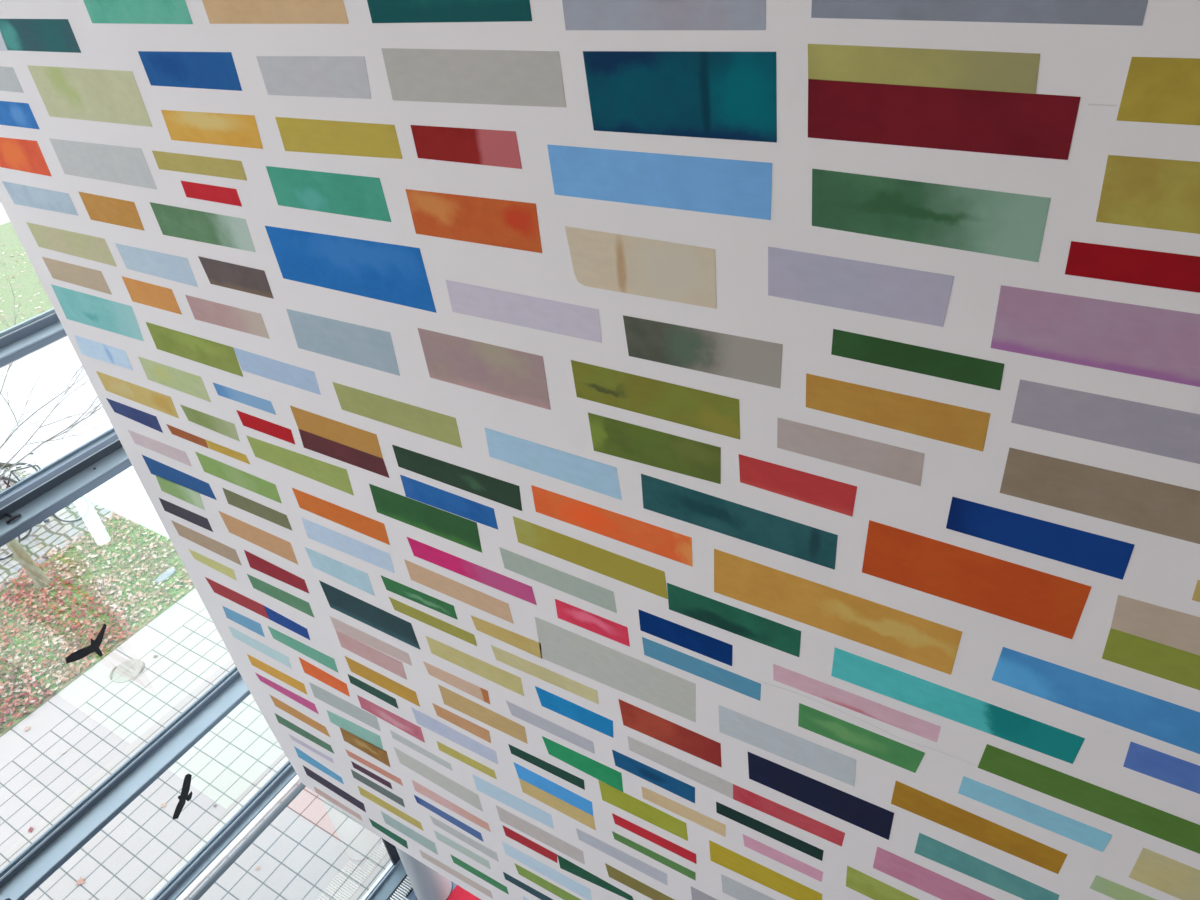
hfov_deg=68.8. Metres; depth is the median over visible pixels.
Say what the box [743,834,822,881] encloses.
rectangle
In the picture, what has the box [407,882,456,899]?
floor
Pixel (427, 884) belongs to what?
round column
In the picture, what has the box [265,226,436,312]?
rectangle
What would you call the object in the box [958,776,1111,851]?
rectangle
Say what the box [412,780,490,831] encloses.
rectangle
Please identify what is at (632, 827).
rectangle
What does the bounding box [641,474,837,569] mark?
rectangle
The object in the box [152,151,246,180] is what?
rectangle
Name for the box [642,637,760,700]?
rectangle
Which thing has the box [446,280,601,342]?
rectangle
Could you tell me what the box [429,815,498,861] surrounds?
rectangle
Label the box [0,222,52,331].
lawn
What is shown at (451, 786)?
rectangle
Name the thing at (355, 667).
rectangle
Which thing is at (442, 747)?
rectangle
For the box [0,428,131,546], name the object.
window frame
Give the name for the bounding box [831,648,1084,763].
rectangle
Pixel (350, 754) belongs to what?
rectangle
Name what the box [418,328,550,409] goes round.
rectangle
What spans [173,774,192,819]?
sticker
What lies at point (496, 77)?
rectangle
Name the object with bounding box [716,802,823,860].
rectangle
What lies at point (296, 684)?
rectangle
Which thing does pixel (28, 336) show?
trim
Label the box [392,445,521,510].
rectangle
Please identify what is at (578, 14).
rectangle
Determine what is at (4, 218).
pavement
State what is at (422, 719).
rectangle
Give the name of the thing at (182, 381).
rectangle
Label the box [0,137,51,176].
rectangle
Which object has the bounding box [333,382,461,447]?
rectangle
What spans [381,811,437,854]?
rectangle
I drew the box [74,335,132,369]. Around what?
rectangle
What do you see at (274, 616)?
rectangle
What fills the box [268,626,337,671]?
rectangle
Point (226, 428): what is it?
rectangle
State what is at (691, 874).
rectangle
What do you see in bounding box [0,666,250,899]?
window frame
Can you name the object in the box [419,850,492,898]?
rectangle
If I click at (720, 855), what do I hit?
rectangle
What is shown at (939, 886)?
rectangle
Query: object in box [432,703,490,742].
rectangle
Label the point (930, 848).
rectangle
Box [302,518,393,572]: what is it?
rectangle
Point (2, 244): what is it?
leaves
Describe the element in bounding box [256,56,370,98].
rectangle
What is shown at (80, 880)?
fallen leaf
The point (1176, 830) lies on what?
rectangle
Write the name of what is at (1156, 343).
rectangle
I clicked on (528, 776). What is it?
rectangle
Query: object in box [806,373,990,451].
rectangle
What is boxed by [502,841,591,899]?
rectangle
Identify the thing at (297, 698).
rectangle
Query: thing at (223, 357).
rectangle
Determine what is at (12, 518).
sticker
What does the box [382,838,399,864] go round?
trim
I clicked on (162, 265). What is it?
rectangle
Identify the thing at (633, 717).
rectangle
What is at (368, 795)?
rectangle
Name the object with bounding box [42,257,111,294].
rectangle
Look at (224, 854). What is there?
handrail
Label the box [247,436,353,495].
rectangle
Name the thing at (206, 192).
rectangle
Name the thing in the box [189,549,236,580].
rectangle
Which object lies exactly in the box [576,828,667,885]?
rectangle
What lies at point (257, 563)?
rectangle
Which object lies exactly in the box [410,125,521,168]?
rectangle
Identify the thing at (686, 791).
rectangle
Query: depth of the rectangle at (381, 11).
2.56 m
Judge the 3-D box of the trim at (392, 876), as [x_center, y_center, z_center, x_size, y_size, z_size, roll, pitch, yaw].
[-3.838,6.627,9.355,0.250,0.165,15.000,16,41,28]
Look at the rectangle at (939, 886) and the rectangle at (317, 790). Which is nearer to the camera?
the rectangle at (939, 886)
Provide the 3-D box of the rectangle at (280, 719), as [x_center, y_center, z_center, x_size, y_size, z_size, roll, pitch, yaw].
[-2.321,2.221,6.868,0.650,0.126,0.001,16,41,28]
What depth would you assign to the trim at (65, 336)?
24.57 m
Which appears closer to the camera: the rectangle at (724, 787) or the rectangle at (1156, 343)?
the rectangle at (1156, 343)
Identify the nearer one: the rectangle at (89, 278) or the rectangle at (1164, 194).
the rectangle at (1164, 194)
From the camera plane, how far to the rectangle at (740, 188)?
2.48 m
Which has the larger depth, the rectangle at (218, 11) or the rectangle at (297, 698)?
the rectangle at (297, 698)
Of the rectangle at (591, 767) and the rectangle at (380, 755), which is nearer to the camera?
the rectangle at (591, 767)
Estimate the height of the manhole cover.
0.042 m
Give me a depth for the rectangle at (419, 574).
4.36 m
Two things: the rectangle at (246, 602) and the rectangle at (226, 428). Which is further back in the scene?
the rectangle at (246, 602)
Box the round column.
[395,846,452,899]
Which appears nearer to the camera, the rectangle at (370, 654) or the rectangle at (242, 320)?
the rectangle at (242, 320)
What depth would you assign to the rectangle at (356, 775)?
6.63 m
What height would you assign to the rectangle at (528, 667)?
0.115 m
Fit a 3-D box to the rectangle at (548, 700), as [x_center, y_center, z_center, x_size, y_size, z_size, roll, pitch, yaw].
[-0.128,1.319,4.406,0.468,0.152,0.001,16,41,28]
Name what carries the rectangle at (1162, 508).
attached to the wall
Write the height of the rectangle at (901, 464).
0.122 m
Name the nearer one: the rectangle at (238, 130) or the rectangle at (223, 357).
the rectangle at (238, 130)
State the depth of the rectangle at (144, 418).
5.29 m
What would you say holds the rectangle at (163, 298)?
attached to the wall
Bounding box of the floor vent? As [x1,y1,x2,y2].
[387,874,412,899]
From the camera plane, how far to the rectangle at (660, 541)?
3.43 m
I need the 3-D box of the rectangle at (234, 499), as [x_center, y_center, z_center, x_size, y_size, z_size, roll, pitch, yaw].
[-2.001,0.340,5.101,0.568,0.128,0.001,16,41,28]
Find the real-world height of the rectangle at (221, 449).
0.066 m
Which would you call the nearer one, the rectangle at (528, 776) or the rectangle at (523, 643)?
the rectangle at (523, 643)
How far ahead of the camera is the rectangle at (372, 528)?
4.59 m
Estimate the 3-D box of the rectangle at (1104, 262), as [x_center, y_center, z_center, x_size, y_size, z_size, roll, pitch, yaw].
[1.326,-0.374,1.892,0.577,0.084,0.001,16,41,28]
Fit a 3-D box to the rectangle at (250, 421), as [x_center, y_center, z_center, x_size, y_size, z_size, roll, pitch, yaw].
[-1.718,-0.117,4.508,0.417,0.102,0.001,16,41,28]
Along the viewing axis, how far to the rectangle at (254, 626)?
6.22 m
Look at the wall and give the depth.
3.10 m
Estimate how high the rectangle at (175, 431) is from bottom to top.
0.072 m
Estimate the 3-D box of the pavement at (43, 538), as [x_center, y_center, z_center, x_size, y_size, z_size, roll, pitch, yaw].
[-16.667,6.262,12.316,3.800,0.250,19.850,16,41,28]
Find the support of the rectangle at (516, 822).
attached to the wall
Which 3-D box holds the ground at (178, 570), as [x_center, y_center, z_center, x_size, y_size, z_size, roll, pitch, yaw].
[-13.623,7.121,10.598,3.400,0.250,19.850,16,41,28]
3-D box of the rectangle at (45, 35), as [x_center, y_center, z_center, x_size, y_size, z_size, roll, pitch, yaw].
[-2.392,-1.759,3.719,0.583,0.130,0.001,16,41,28]
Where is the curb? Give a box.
[0,588,205,769]
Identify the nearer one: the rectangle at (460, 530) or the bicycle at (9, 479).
the rectangle at (460, 530)
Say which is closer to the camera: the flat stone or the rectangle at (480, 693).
the rectangle at (480, 693)
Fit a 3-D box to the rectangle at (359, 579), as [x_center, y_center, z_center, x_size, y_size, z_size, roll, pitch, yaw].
[-1.476,0.686,4.963,0.503,0.173,0.001,16,41,28]
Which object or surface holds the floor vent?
in the floor
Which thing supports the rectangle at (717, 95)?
attached to the wall
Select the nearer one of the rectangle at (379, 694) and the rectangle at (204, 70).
the rectangle at (204, 70)
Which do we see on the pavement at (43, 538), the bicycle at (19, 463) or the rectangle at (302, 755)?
the bicycle at (19, 463)
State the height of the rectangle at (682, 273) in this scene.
0.196 m
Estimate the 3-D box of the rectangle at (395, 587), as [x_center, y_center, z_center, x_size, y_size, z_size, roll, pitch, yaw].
[-0.959,0.777,4.627,0.517,0.108,0.001,16,41,28]
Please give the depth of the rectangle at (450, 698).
4.97 m
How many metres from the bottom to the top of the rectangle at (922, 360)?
0.092 m
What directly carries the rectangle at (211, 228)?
attached to the wall
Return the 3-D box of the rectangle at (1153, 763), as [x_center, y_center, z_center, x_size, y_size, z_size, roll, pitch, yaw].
[1.844,1.002,2.589,0.515,0.122,0.001,16,41,28]
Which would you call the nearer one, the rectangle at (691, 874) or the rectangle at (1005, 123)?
the rectangle at (1005, 123)
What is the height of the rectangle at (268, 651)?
0.135 m
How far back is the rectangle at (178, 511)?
5.72 m
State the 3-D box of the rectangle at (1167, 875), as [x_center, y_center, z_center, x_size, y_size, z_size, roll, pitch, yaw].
[2.011,1.446,2.815,0.514,0.192,0.001,16,41,28]
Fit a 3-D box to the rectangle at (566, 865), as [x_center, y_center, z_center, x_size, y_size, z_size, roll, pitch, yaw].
[-0.024,2.668,5.410,0.558,0.161,0.001,16,41,28]
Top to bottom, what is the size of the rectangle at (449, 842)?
0.143 m
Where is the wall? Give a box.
[0,0,1199,899]
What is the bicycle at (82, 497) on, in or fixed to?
on the pavement at (43, 538)
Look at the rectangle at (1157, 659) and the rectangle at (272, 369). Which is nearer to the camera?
the rectangle at (1157, 659)
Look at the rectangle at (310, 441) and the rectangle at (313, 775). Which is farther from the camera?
the rectangle at (313, 775)
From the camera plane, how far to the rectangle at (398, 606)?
4.68 m
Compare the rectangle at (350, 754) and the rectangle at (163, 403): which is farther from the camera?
the rectangle at (350, 754)
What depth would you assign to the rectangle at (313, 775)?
7.22 m
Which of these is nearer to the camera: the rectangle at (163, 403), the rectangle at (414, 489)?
the rectangle at (414, 489)
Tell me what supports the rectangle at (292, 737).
attached to the wall
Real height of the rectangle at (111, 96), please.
0.220 m
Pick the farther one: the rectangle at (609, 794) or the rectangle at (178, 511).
the rectangle at (178, 511)
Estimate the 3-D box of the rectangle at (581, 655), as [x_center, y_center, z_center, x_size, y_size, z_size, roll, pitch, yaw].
[0.059,1.001,4.002,0.850,0.292,0.001,16,41,28]
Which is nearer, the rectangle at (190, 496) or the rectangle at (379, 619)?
the rectangle at (379, 619)
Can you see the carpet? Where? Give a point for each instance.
(458, 893)
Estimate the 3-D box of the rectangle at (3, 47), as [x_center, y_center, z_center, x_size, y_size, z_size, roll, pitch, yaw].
[-2.662,-1.816,3.887,0.100,0.088,0.001,16,41,28]
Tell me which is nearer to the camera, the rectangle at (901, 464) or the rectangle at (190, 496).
the rectangle at (901, 464)
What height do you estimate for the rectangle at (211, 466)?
0.155 m
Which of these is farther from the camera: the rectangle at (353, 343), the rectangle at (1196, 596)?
the rectangle at (353, 343)
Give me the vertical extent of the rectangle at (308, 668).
0.173 m
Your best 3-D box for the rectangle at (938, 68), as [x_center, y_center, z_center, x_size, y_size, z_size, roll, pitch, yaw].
[0.715,-0.864,1.981,0.515,0.090,0.001,16,41,28]
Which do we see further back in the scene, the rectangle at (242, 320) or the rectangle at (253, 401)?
the rectangle at (253, 401)
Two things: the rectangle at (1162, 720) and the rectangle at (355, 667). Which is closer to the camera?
the rectangle at (1162, 720)
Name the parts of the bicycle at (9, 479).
frame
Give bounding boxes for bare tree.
[0,277,110,589]
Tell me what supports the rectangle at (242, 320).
attached to the wall
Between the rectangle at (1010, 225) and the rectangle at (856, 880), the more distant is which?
the rectangle at (856, 880)
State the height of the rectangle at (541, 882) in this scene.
0.164 m
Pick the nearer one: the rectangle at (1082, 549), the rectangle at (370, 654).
the rectangle at (1082, 549)
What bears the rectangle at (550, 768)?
attached to the wall
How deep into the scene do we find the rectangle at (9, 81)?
4.02 m
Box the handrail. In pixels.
[176,775,305,899]
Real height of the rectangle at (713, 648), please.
0.128 m
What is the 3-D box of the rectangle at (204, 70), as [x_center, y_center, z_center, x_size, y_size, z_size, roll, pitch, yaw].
[-1.555,-1.438,3.315,0.567,0.136,0.001,16,41,28]
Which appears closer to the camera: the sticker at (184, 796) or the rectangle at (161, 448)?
the rectangle at (161, 448)
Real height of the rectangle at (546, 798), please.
0.149 m
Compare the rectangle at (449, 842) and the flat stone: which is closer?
the rectangle at (449, 842)
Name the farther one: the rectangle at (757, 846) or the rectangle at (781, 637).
the rectangle at (757, 846)
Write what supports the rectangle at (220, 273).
attached to the wall
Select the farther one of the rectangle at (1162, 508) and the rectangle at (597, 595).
the rectangle at (597, 595)
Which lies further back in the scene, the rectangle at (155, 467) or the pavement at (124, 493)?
the pavement at (124, 493)
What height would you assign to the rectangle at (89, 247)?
0.149 m
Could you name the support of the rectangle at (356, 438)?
attached to the wall
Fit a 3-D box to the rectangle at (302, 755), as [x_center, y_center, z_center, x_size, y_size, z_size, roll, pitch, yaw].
[-2.280,2.551,7.102,0.542,0.163,0.001,16,41,28]
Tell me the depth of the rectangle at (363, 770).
6.54 m
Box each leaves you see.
[0,244,44,322]
[0,510,193,728]
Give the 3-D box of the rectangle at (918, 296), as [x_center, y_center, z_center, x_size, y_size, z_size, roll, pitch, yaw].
[0.682,-0.440,2.348,0.497,0.153,0.001,16,41,28]
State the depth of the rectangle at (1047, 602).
2.66 m
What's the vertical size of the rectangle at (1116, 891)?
0.097 m
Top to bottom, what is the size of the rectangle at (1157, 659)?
0.134 m
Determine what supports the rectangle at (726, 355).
attached to the wall
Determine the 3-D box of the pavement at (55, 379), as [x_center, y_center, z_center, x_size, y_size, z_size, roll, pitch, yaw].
[-15.293,-0.232,21.195,5.450,0.250,40.000,16,41,28]
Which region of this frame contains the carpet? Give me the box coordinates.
[447,885,480,899]
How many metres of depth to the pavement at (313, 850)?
12.26 m
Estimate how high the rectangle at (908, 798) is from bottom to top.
0.156 m
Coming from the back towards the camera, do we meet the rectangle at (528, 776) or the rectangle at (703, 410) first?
the rectangle at (528, 776)
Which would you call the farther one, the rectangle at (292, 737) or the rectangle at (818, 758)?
the rectangle at (292, 737)
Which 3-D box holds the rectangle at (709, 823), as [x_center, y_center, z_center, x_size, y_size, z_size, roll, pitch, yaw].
[0.412,1.797,4.363,0.467,0.121,0.001,16,41,28]
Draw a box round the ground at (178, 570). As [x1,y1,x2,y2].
[0,514,194,736]
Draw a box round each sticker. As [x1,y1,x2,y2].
[5,513,20,523]
[65,624,105,663]
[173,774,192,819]
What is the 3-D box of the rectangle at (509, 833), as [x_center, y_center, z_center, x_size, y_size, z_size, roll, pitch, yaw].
[-0.447,2.540,5.641,0.439,0.137,0.001,16,41,28]
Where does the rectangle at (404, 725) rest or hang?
attached to the wall
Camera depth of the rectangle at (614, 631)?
3.88 m
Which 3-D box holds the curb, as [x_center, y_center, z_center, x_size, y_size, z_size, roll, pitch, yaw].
[-8.733,4.370,13.675,0.620,0.250,32.000,16,41,28]
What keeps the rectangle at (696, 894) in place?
attached to the wall
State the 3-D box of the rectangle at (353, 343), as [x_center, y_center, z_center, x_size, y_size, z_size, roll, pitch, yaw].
[-1.102,-0.466,3.739,0.629,0.206,0.001,16,41,28]
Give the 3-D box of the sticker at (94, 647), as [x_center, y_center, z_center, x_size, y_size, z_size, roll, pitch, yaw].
[-3.933,1.539,6.764,0.001,0.237,0.369,16,41,28]
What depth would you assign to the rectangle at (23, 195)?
4.47 m
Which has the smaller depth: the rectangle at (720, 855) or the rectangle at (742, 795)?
the rectangle at (742, 795)
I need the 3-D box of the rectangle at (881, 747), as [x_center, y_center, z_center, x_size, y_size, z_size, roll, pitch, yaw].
[0.988,1.103,3.349,0.482,0.142,0.001,16,41,28]
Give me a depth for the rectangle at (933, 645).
3.04 m
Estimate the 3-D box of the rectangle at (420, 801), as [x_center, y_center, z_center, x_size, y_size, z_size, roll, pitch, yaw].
[-1.071,2.592,6.178,0.619,0.110,0.001,16,41,28]
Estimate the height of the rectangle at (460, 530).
0.188 m
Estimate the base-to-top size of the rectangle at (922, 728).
0.095 m
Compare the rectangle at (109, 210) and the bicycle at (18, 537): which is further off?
the bicycle at (18, 537)
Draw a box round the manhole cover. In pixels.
[110,659,144,682]
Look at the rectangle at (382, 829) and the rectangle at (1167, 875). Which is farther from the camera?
the rectangle at (382, 829)
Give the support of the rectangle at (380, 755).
attached to the wall
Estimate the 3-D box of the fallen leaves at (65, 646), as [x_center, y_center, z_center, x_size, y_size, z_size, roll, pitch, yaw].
[-10.308,3.501,14.837,3.648,0.105,6.917,16,41,28]
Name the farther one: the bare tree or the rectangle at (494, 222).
the bare tree
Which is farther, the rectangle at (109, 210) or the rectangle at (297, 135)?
the rectangle at (109, 210)
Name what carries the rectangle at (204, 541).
attached to the wall
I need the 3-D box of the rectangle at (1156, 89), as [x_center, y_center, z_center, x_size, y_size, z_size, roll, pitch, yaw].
[1.266,-0.684,1.690,0.453,0.127,0.001,16,41,28]
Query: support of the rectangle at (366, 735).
attached to the wall
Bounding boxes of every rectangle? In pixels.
[0,19,80,52]
[0,31,7,50]
[0,66,23,92]
[0,101,38,128]
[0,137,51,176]
[2,181,77,215]
[26,222,116,266]
[27,65,151,126]
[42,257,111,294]
[49,138,156,189]
[51,284,143,340]
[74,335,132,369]
[79,192,144,230]
[83,0,192,23]
[96,371,178,417]
[106,398,162,432]
[115,243,197,286]
[122,276,181,314]
[128,430,191,466]
[138,51,241,90]
[138,356,210,401]
[142,455,216,499]
[146,322,242,376]
[150,202,255,251]
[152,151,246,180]
[155,475,204,509]
[159,498,212,531]
[161,110,262,148]
[166,424,208,448]
[171,520,241,565]
[181,181,241,206]
[181,405,239,440]
[185,295,269,338]
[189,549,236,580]
[196,452,281,503]
[198,256,273,298]
[202,0,348,23]
[205,577,268,618]
[206,440,249,463]
[213,383,275,414]
[219,511,297,563]
[223,488,291,529]
[223,606,264,636]
[229,626,291,668]
[233,347,320,394]
[236,410,294,443]
[244,550,308,592]
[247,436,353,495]
[247,574,313,616]
[247,654,306,693]
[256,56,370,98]
[256,673,318,713]
[263,605,309,639]
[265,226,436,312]
[266,166,390,221]
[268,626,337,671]
[269,694,329,736]
[275,117,401,158]
[275,713,333,752]
[286,309,399,375]
[289,734,333,762]
[290,406,382,457]
[292,488,389,544]
[294,746,343,783]
[299,429,388,477]
[299,657,349,696]
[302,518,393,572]
[303,766,365,811]
[305,547,374,595]
[309,682,379,730]
[314,787,361,819]
[319,580,420,649]
[327,710,382,749]
[330,616,411,665]
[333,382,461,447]
[335,630,406,679]
[340,727,389,766]
[345,656,419,706]
[345,749,402,785]
[348,674,398,708]
[351,761,392,789]
[351,769,404,806]
[357,695,424,742]
[358,786,423,830]
[367,0,531,22]
[369,484,481,552]
[369,819,407,848]
[381,48,565,106]
[381,576,457,619]
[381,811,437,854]
[389,597,476,645]
[390,730,452,770]
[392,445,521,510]
[394,747,482,811]
[400,475,497,528]
[404,559,513,623]
[405,189,541,252]
[407,537,536,604]
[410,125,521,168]
[411,707,497,763]
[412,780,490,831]
[414,795,483,841]
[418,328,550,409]
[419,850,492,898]
[423,661,489,703]
[426,636,523,695]
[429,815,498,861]
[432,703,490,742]
[434,830,490,869]
[437,741,496,778]
[438,684,527,743]
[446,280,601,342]
[450,854,508,894]
[471,616,541,658]
[472,774,553,828]
[485,428,621,499]
[491,645,598,703]
[496,805,584,863]
[499,547,616,612]
[502,825,556,862]
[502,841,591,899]
[503,872,552,899]
[506,701,594,753]
[508,744,584,789]
[513,516,667,598]
[513,762,592,815]
[514,863,580,899]
[519,778,595,829]
[531,485,692,566]
[535,617,695,722]
[535,686,612,737]
[542,736,622,791]
[547,144,771,219]
[555,599,629,646]
[558,855,633,899]
[562,0,765,29]
[565,226,716,308]
[571,360,739,438]
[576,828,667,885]
[583,51,776,142]
[588,413,720,483]
[598,780,687,840]
[605,863,673,899]
[612,750,694,802]
[612,813,696,863]
[612,831,695,880]
[618,699,721,767]
[623,315,782,387]
[627,736,732,798]
[638,609,732,665]
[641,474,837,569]
[641,786,725,836]
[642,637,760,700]
[667,583,800,656]
[691,887,716,899]
[709,840,821,899]
[714,549,961,674]
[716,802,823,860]
[719,705,855,785]
[721,874,775,899]
[733,784,844,846]
[739,454,856,516]
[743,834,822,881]
[748,752,893,839]
[768,247,953,326]
[773,664,940,741]
[777,418,923,485]
[798,703,924,772]
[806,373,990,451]
[808,44,1039,93]
[808,79,1080,159]
[811,0,1147,25]
[812,169,1050,261]
[831,329,1003,389]
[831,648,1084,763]
[846,866,918,899]
[862,520,1090,638]
[873,847,994,899]
[891,781,1067,873]
[914,833,1058,899]
[946,497,1133,579]
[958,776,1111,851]
[977,744,1199,853]
[991,285,1199,386]
[992,647,1199,753]
[1000,448,1199,543]
[1011,379,1199,463]
[1065,241,1199,292]
[1090,875,1155,899]
[1096,155,1199,233]
[1102,628,1199,689]
[1111,595,1199,655]
[1116,57,1199,125]
[1123,742,1199,793]
[1129,848,1199,899]
[1192,580,1199,601]
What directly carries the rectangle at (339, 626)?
attached to the wall
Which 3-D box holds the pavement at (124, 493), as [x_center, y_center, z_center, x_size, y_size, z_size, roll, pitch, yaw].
[-4.733,-4.007,24.767,7.200,0.250,20.150,16,41,28]
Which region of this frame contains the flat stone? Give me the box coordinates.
[155,568,175,583]
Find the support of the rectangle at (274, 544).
attached to the wall
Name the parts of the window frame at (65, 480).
sash rail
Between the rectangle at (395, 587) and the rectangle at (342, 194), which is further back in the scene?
the rectangle at (395, 587)
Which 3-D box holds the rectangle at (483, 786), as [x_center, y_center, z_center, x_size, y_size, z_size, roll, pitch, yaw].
[-0.539,2.178,5.423,0.611,0.187,0.001,16,41,28]
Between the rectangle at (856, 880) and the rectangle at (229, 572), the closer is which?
the rectangle at (856, 880)
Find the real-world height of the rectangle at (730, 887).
0.202 m
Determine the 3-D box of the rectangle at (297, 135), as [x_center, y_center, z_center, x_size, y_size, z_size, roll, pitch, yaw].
[-0.928,-1.098,3.093,0.598,0.132,0.001,16,41,28]
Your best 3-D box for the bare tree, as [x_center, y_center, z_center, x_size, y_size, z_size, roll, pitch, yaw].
[-9.937,-0.443,15.431,2.642,5.902,7.370,23,45,35]
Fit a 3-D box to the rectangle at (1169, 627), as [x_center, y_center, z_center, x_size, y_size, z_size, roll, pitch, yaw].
[1.667,0.518,2.340,0.532,0.139,0.001,16,41,28]
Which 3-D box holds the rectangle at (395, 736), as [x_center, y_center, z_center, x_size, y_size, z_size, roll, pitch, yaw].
[-1.179,1.973,5.765,0.530,0.096,0.001,16,41,28]
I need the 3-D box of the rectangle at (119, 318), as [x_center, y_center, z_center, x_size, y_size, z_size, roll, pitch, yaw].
[-2.764,-0.754,4.823,0.782,0.221,0.001,16,41,28]
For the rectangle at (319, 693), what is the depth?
6.07 m
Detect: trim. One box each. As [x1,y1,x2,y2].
[0,308,66,366]
[0,336,65,367]
[151,761,296,899]
[361,859,406,899]
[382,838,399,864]
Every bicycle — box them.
[0,453,40,490]
[0,462,37,488]
[0,535,19,559]
[20,495,89,540]
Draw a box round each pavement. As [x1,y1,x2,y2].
[0,202,9,224]
[0,336,107,476]
[0,468,116,588]
[0,608,391,899]
[22,418,169,538]
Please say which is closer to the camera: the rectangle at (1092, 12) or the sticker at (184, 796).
the rectangle at (1092, 12)
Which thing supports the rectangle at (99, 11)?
attached to the wall
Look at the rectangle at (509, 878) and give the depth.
6.11 m
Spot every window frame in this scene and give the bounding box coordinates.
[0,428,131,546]
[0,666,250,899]
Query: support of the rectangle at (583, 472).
attached to the wall
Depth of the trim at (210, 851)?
8.40 m
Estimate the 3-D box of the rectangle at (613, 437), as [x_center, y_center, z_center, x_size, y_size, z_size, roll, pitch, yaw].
[0.187,-0.004,3.091,0.526,0.168,0.001,16,41,28]
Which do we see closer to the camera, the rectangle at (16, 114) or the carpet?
the rectangle at (16, 114)
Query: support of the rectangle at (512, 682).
attached to the wall
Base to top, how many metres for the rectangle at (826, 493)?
0.128 m
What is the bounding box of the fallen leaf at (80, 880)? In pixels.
[76,877,84,884]
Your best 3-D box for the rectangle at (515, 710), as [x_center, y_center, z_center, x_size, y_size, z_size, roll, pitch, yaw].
[-0.267,1.465,4.634,0.559,0.112,0.001,16,41,28]
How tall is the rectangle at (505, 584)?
0.125 m
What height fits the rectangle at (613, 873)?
0.158 m
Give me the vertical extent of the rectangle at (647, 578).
0.164 m
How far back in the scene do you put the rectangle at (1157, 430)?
2.18 m
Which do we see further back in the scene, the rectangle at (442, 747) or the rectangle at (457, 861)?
the rectangle at (457, 861)
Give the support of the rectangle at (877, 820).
attached to the wall
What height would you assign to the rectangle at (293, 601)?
0.136 m
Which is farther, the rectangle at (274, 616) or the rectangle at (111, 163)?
the rectangle at (274, 616)

